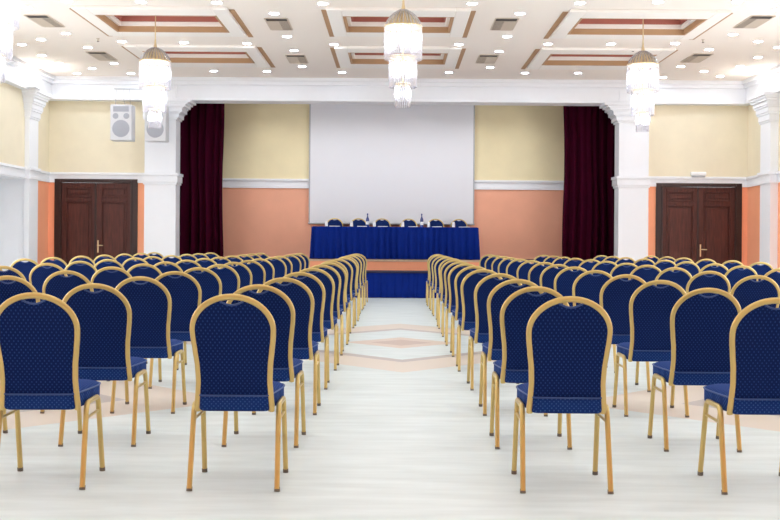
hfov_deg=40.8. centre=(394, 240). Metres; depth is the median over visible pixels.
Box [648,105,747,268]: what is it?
wall
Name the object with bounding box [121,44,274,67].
coffer
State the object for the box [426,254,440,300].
banquet chair
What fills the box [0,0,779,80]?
ceiling
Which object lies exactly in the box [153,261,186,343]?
banquet chair
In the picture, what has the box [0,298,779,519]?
floor
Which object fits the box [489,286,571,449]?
banquet chair
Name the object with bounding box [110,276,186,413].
banquet chair
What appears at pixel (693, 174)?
emergency light
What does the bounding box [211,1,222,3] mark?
recessed light
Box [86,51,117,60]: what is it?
ceiling vent
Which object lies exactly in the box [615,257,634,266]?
banquet chair
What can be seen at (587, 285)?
banquet chair
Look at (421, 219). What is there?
water bottle
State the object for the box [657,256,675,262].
banquet chair
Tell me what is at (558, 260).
banquet chair
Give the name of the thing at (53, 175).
trim
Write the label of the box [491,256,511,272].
banquet chair
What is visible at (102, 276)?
banquet chair
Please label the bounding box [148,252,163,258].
banquet chair
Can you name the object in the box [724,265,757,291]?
banquet chair
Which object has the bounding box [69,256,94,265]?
banquet chair
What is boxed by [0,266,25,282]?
banquet chair
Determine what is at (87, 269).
banquet chair
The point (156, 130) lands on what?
wall speaker
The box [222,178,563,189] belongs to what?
trim
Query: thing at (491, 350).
banquet chair
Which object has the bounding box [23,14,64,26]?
ceiling vent
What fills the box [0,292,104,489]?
banquet chair
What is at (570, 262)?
banquet chair
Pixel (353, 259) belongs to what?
banquet chair
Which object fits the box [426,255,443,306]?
banquet chair
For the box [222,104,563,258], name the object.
wall
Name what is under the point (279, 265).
banquet chair
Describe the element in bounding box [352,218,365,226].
banquet chair
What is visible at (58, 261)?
banquet chair
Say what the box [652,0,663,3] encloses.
recessed light
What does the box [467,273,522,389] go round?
banquet chair
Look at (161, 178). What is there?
pillar
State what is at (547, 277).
banquet chair
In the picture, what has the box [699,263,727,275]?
banquet chair
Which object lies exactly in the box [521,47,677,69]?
coffer
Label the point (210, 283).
banquet chair
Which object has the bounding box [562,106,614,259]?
stage curtain
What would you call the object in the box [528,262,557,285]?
banquet chair
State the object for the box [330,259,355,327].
banquet chair
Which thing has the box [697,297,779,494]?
banquet chair
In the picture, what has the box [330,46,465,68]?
coffer
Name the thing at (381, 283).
step
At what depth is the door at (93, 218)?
23.20 m
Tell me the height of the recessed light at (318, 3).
0.014 m
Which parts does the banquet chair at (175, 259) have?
frame, backrest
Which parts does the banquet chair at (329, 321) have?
backrest, frame, seat, leg, leg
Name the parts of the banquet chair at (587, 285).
backrest, frame, leg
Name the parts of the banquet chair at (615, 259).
backrest, frame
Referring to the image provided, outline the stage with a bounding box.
[221,257,590,270]
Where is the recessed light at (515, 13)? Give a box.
[514,12,525,14]
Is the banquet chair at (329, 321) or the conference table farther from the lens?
the conference table
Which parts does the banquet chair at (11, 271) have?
backrest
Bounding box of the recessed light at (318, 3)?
[317,2,328,4]
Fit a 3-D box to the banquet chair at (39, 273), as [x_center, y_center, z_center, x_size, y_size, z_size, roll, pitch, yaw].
[-3.539,0.698,10.958,0.440,0.942,0.564,0,0,1]
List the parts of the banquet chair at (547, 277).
backrest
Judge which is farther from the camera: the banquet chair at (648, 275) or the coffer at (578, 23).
the coffer at (578, 23)
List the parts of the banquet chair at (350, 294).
frame, backrest, leg, leg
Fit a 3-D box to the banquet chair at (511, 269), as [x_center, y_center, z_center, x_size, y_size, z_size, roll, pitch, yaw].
[1.826,0.735,15.555,0.440,0.942,0.564,0,0,2]
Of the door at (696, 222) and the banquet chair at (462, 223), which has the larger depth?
the banquet chair at (462, 223)
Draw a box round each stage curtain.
[179,103,224,256]
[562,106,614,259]
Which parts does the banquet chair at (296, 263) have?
backrest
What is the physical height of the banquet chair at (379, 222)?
0.942 m
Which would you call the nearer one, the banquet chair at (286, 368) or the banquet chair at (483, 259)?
the banquet chair at (286, 368)
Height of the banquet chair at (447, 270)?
0.942 m
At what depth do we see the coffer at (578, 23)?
17.53 m
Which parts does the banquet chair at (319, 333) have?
backrest, frame, seat, leg, leg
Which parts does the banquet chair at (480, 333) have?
leg, leg, seat, backrest, frame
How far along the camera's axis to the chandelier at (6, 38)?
11.98 m
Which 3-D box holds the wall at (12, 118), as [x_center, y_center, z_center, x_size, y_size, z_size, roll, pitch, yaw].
[-8.027,-1.226,10.700,0.750,4.720,25.400,0,0,0]
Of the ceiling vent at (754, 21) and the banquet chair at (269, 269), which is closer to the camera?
the banquet chair at (269, 269)
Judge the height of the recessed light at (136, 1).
0.014 m
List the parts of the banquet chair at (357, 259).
frame, backrest, leg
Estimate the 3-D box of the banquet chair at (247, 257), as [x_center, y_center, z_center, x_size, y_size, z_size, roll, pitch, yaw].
[-2.565,0.704,18.052,0.440,0.942,0.564,0,0,0]
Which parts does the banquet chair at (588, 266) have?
backrest, frame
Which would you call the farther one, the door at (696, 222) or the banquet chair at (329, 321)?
the door at (696, 222)
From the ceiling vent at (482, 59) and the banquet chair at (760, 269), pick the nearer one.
the banquet chair at (760, 269)
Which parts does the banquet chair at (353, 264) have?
backrest, frame, leg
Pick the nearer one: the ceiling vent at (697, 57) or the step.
the ceiling vent at (697, 57)
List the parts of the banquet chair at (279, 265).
frame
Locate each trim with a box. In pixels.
[0,162,49,181]
[49,172,142,182]
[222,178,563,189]
[650,176,746,186]
[746,171,779,186]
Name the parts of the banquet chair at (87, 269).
frame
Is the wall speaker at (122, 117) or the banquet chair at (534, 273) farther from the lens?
the wall speaker at (122, 117)
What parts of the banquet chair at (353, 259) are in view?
frame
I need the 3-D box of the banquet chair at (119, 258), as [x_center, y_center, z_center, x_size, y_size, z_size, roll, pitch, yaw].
[-4.577,0.690,18.024,0.440,0.942,0.564,0,0,0]
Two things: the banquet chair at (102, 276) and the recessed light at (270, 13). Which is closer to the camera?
the banquet chair at (102, 276)
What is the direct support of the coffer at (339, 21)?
attached to the ceiling
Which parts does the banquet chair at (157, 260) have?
backrest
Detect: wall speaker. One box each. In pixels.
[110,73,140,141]
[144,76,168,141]
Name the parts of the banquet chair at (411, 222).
backrest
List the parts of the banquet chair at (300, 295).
frame, backrest, seat, leg, leg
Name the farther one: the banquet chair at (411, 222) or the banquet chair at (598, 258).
the banquet chair at (411, 222)
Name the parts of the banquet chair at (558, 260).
backrest, frame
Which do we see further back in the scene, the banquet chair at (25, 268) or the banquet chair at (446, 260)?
the banquet chair at (446, 260)
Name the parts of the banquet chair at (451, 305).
leg, frame, backrest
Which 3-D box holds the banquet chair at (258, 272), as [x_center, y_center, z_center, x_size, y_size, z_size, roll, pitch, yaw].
[-1.791,0.710,13.157,0.440,0.942,0.564,0,0,2]
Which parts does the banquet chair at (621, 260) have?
frame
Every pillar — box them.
[142,86,195,257]
[599,90,651,260]
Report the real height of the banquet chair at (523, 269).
0.942 m
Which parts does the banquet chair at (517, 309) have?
leg, leg, seat, backrest, frame, leg, leg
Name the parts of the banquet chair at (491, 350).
leg, leg, seat, backrest, frame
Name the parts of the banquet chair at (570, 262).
backrest, frame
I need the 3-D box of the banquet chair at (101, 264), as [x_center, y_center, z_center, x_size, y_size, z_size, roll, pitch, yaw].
[-3.523,0.698,13.149,0.440,0.942,0.564,0,0,0]
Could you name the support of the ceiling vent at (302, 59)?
in the ceiling
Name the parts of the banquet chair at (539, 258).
backrest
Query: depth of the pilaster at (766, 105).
21.39 m
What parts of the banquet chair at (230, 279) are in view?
frame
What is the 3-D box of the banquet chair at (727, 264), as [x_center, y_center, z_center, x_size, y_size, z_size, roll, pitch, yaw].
[4.918,0.757,15.560,0.440,0.942,0.564,0,0,1]
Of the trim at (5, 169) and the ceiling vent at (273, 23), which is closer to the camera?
the ceiling vent at (273, 23)
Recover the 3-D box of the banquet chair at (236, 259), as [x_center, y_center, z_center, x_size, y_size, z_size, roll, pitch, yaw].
[-2.559,0.704,16.768,0.440,0.942,0.564,0,0,0]
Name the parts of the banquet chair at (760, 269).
frame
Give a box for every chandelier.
[0,0,15,70]
[139,16,170,120]
[384,0,421,97]
[627,19,658,123]
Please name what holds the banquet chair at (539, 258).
on the floor
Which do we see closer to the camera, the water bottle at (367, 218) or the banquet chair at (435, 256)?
the banquet chair at (435, 256)
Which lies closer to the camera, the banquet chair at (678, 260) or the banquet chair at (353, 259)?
the banquet chair at (353, 259)
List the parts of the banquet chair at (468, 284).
leg, leg, seat, backrest, frame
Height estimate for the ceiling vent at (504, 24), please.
0.012 m
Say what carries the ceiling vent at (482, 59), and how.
in the ceiling
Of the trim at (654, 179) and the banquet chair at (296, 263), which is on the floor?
the banquet chair at (296, 263)
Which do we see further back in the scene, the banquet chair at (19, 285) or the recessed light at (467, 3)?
the recessed light at (467, 3)
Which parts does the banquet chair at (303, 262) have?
backrest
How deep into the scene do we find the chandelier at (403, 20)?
13.97 m
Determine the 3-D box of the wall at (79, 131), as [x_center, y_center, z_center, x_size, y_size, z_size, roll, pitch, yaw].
[-6.567,-1.216,23.300,2.170,4.720,0.200,0,0,0]
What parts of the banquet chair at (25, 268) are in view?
frame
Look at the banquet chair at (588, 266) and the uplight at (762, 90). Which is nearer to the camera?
the banquet chair at (588, 266)
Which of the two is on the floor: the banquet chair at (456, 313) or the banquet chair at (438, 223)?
the banquet chair at (456, 313)
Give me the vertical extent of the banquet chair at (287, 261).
0.942 m
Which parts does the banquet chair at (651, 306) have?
leg, leg, seat, frame, backrest, leg, leg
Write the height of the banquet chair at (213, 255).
0.942 m
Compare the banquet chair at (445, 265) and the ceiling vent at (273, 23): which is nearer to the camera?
the banquet chair at (445, 265)
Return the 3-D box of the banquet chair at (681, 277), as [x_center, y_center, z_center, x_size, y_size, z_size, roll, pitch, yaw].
[2.853,0.742,10.978,0.440,0.942,0.564,0,0,0]
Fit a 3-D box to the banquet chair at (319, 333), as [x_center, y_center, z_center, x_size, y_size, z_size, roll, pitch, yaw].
[-0.758,0.717,8.528,0.440,0.942,0.564,0,0,-1]
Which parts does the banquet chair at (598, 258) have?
backrest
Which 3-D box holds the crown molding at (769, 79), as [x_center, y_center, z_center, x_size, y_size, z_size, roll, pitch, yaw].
[7.678,-3.227,10.500,0.250,0.500,25.000,0,0,0]
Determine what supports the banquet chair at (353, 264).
on the floor
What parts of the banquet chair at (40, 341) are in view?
leg, leg, backrest, frame, seat, leg, leg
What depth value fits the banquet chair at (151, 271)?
10.74 m
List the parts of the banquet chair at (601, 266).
backrest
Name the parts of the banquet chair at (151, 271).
frame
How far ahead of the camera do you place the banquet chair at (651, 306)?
7.13 m
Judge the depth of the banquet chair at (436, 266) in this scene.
16.56 m
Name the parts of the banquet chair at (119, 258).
backrest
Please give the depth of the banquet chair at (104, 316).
5.98 m
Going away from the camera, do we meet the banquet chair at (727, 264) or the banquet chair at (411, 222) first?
the banquet chair at (727, 264)
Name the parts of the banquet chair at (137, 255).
backrest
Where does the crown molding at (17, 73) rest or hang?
attached to the wall at (12, 118)
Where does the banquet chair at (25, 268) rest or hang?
on the floor
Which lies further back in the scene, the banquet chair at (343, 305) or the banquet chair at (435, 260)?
the banquet chair at (435, 260)
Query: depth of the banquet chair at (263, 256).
20.00 m
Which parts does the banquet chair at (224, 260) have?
backrest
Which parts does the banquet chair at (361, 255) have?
frame, leg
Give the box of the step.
[355,270,436,297]
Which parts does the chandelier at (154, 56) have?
stem, crown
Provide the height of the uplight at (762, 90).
0.056 m
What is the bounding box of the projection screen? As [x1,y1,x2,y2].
[308,104,474,224]
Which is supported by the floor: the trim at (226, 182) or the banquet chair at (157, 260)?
the banquet chair at (157, 260)
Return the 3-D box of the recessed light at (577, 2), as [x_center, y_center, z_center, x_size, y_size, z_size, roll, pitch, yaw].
[2.729,-3.504,15.490,0.184,0.014,0.184,0,0,0]
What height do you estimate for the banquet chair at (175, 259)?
0.942 m
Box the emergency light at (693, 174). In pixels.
[690,172,705,176]
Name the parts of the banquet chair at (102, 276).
backrest, frame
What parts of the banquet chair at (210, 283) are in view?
leg, frame, backrest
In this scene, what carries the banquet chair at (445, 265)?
on the floor
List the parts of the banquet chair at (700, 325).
leg, leg, seat, frame, backrest, leg, leg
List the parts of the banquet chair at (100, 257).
backrest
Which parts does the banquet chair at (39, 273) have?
frame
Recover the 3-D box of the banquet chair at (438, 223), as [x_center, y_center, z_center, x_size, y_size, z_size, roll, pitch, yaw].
[0.946,-0.041,24.448,0.440,0.942,0.564,0,0,1]
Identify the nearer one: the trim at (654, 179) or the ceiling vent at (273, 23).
the ceiling vent at (273, 23)
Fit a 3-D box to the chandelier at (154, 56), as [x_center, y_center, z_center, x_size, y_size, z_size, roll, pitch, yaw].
[-3.861,-2.782,16.900,0.510,1.950,0.510,0,0,-6]
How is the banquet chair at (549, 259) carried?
on the floor
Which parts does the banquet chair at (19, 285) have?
backrest, frame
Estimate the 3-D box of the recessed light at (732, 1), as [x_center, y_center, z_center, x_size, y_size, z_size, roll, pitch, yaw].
[4.991,-3.488,15.324,0.184,0.014,0.184,0,0,0]
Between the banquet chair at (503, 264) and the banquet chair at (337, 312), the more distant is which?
the banquet chair at (503, 264)
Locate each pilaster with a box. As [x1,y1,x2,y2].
[21,89,51,261]
[747,92,779,268]
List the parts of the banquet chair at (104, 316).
leg, leg, backrest, frame, seat, leg, leg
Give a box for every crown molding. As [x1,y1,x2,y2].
[0,49,54,98]
[742,64,779,104]
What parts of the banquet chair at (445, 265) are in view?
leg, backrest, frame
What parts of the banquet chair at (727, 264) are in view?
backrest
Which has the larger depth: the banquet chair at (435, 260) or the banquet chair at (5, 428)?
the banquet chair at (435, 260)
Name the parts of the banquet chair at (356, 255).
frame, backrest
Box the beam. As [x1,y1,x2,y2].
[49,76,750,105]
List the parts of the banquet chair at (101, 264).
backrest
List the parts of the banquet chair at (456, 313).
leg, leg, seat, frame, backrest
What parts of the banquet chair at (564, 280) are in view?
frame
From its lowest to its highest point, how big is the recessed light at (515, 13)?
0.014 m
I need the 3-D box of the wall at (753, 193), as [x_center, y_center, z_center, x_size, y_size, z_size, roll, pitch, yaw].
[7.888,-1.115,10.700,0.200,4.720,25.400,0,0,0]
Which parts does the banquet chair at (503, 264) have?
backrest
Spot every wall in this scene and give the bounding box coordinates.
[0,81,48,270]
[48,101,144,259]
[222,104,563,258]
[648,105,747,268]
[747,105,779,271]
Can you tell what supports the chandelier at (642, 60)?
hanging from the coffer at (578, 23)
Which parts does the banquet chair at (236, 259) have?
backrest, frame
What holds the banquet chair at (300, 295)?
on the floor
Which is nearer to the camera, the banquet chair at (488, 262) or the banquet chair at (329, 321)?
the banquet chair at (329, 321)
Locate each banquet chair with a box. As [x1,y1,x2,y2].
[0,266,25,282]
[0,275,44,413]
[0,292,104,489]
[2,410,7,432]
[10,258,37,282]
[29,263,67,300]
[40,257,66,268]
[42,270,93,299]
[58,283,150,446]
[64,261,97,281]
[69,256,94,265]
[91,266,147,363]
[94,254,116,263]
[95,259,124,271]
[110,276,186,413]
[115,253,135,263]
[122,257,147,270]
[127,263,161,282]
[133,253,151,260]
[144,256,166,265]
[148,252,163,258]
[148,271,201,388]
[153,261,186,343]
[162,255,181,264]
[175,260,202,272]
[177,267,221,369]
[179,254,196,262]
[186,294,287,491]
[193,253,208,260]
[195,258,218,268]
[205,252,220,259]
[207,264,239,302]
[212,257,232,267]
[219,262,251,287]
[222,284,305,447]
[225,255,242,265]
[236,260,265,292]
[238,254,252,262]
[244,253,260,261]
[247,258,274,281]
[252,277,320,414]
[253,253,268,258]
[265,257,286,282]
[270,256,292,274]
[278,272,329,389]
[280,255,300,272]
[287,254,305,269]
[294,253,309,268]
[295,268,338,370]
[308,265,343,355]
[318,262,348,344]
[321,261,350,333]
[328,218,342,225]
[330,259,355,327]
[337,257,358,320]
[340,256,360,315]
[346,255,363,309]
[351,254,365,305]
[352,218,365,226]
[355,253,367,301]
[375,218,390,226]
[400,219,416,226]
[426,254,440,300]
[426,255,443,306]
[429,219,443,226]
[429,256,447,310]
[432,257,450,315]
[436,258,458,319]
[437,260,462,328]
[441,261,468,336]
[445,263,477,345]
[450,219,467,226]
[450,266,486,356]
[456,269,501,371]
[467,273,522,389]
[479,254,496,267]
[479,279,547,415]
[485,255,503,269]
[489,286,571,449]
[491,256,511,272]
[498,257,520,278]
[506,259,530,277]
[511,296,613,493]
[516,260,543,284]
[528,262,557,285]
[532,255,548,263]
[540,264,572,289]
[543,256,561,265]
[552,257,570,267]
[554,266,586,305]
[563,258,583,270]
[572,270,615,372]
[578,259,599,270]
[591,255,606,261]
[592,261,616,274]
[599,274,650,391]
[603,256,619,263]
[610,263,637,279]
[612,280,688,416]
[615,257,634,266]
[628,265,660,282]
[633,258,654,268]
[642,255,658,262]
[647,288,741,451]
[653,260,675,270]
[655,267,691,291]
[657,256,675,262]
[672,261,699,276]
[674,257,693,264]
[686,271,730,295]
[695,259,717,269]
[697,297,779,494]
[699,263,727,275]
[722,260,744,269]
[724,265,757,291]
[730,275,779,309]
[749,262,772,280]
[761,268,779,307]
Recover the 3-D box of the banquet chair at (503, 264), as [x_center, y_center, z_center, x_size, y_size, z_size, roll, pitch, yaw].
[1.813,0.735,16.747,0.441,0.942,0.564,0,0,-1]
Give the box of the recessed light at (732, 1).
[731,0,742,2]
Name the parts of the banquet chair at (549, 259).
backrest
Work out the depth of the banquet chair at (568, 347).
4.95 m
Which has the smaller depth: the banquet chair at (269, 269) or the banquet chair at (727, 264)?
the banquet chair at (269, 269)
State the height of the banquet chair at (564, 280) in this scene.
0.942 m
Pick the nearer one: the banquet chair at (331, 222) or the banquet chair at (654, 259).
the banquet chair at (654, 259)
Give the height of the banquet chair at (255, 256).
0.942 m
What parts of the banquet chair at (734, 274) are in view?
frame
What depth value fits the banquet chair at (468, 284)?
9.53 m
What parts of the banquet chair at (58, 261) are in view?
backrest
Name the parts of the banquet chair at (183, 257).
frame, backrest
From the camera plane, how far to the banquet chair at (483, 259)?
20.04 m
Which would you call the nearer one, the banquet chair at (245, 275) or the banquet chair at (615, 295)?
the banquet chair at (615, 295)
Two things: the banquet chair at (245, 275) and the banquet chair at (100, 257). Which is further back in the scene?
the banquet chair at (100, 257)
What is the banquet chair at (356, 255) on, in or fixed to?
on the floor
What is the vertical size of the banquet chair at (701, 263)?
0.942 m
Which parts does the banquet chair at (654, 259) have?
backrest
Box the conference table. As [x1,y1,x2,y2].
[309,226,479,259]
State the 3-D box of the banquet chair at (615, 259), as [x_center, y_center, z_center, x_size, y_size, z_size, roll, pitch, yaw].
[3.912,0.750,19.148,0.440,0.942,0.564,0,0,1]
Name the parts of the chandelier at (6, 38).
bulb, bulb, bulb, bulb, bulb, bulb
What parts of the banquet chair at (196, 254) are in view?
backrest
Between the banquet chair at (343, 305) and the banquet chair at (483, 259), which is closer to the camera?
the banquet chair at (343, 305)
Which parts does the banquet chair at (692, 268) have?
frame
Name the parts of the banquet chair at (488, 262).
backrest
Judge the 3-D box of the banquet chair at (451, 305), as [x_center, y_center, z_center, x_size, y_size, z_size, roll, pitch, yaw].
[0.800,0.728,12.069,0.440,0.942,0.564,0,0,2]
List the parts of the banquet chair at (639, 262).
frame, backrest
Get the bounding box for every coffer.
[69,6,252,36]
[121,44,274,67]
[321,7,475,37]
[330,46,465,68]
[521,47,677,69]
[543,9,732,39]
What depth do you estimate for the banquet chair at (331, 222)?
24.67 m
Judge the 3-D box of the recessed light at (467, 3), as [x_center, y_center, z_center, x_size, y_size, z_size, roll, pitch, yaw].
[1.142,-3.515,15.571,0.184,0.014,0.184,0,0,0]
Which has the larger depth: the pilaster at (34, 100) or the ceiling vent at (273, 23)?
the pilaster at (34, 100)
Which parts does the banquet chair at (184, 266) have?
backrest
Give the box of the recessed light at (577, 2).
[574,1,585,4]
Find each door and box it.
[54,179,137,264]
[655,183,741,263]
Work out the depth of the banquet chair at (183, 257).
17.76 m
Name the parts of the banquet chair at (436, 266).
frame, backrest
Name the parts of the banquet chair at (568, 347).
leg, leg, seat, frame, backrest, leg, leg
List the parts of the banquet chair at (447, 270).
leg, frame, backrest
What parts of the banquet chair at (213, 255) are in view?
backrest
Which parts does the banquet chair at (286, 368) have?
leg, leg, frame, backrest, seat, leg, leg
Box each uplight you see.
[24,85,40,89]
[758,90,773,93]
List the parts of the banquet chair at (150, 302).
leg, leg, backrest, frame, seat, leg, leg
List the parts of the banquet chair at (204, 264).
backrest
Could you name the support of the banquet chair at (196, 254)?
on the floor
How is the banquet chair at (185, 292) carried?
on the floor
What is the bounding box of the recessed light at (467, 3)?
[466,2,477,4]
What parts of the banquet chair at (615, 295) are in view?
seat, frame, backrest, leg, leg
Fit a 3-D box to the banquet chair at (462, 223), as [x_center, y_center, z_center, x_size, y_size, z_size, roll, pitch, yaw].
[1.500,-0.037,24.448,0.440,0.942,0.564,0,0,0]
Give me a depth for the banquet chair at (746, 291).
8.29 m
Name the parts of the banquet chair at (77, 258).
backrest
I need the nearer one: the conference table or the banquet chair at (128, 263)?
the banquet chair at (128, 263)
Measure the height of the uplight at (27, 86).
0.056 m
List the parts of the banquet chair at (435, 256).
leg, frame, backrest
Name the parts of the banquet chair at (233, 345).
leg, leg, backrest, frame, seat, leg, leg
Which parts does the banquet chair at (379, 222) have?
backrest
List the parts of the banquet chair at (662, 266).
frame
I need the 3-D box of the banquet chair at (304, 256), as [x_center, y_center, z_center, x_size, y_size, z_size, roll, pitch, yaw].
[-1.819,0.710,20.263,0.440,0.942,0.564,0,0,1]
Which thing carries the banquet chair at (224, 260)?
on the floor
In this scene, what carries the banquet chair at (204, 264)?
on the floor
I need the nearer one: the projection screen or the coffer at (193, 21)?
the coffer at (193, 21)
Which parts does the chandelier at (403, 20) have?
bulb, bulb, bulb, bulb, bulb, stem, bulb, crown, bulb, bulb, bulb, bulb, bulb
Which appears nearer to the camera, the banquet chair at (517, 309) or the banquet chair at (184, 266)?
the banquet chair at (517, 309)
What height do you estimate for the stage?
0.770 m
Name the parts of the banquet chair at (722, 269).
backrest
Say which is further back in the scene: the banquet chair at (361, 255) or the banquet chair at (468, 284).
the banquet chair at (361, 255)
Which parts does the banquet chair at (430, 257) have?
frame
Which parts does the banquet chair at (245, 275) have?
backrest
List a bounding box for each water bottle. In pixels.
[366,213,368,226]
[420,214,422,226]
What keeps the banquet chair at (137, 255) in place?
on the floor
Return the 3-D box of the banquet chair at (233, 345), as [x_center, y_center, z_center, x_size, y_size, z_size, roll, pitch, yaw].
[-0.762,0.717,5.137,0.440,0.942,0.564,0,0,0]
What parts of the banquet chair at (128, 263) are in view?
frame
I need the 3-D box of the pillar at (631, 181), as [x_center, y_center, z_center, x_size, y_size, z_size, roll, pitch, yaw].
[5.060,-1.035,23.130,1.025,4.520,0.640,0,0,0]
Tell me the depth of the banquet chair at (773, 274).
10.69 m
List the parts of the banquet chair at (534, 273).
backrest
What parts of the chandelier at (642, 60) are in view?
bulb, crown, stem, bulb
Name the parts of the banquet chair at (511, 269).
backrest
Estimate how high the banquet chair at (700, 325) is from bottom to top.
0.942 m
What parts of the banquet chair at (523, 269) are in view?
backrest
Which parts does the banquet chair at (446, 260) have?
frame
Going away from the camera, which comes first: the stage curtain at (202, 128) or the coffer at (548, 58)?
the coffer at (548, 58)
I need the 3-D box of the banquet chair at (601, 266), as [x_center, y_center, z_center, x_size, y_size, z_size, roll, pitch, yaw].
[2.850,0.742,14.395,0.440,0.942,0.564,0,0,1]
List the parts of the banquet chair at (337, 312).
backrest, frame, seat, leg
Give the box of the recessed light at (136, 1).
[135,0,146,3]
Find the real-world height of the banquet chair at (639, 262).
0.942 m
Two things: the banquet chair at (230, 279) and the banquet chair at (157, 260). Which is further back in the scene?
the banquet chair at (157, 260)
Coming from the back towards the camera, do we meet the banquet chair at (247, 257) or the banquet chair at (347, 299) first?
the banquet chair at (247, 257)
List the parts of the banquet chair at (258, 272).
backrest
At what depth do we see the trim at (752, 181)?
22.65 m
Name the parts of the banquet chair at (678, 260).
backrest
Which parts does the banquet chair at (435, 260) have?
leg, backrest, frame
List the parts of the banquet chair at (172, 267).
backrest, frame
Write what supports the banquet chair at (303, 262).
on the floor
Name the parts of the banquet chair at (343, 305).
backrest, frame, leg, leg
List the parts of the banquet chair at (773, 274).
frame, backrest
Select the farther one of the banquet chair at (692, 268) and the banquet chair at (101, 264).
the banquet chair at (692, 268)
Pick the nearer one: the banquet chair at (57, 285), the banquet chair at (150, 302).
the banquet chair at (150, 302)
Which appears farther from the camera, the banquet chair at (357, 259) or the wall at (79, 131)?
the wall at (79, 131)
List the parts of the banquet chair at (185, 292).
leg, leg, backrest, frame, seat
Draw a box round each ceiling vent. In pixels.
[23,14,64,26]
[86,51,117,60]
[264,18,292,29]
[285,54,308,63]
[476,54,498,63]
[490,18,518,30]
[681,53,713,62]
[733,15,775,27]
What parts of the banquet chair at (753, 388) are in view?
leg, leg, seat, frame, backrest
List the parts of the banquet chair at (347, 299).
frame, leg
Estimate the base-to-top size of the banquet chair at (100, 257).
0.942 m
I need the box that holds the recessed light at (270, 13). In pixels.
[268,12,279,14]
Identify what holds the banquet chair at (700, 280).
on the floor
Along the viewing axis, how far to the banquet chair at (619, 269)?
12.90 m
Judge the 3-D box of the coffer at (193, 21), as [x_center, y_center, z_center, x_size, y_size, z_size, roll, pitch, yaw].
[-3.735,-3.641,17.110,2.536,0.270,2.380,0,0,0]
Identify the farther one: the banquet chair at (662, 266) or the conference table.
the conference table
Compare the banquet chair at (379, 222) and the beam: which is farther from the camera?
the banquet chair at (379, 222)

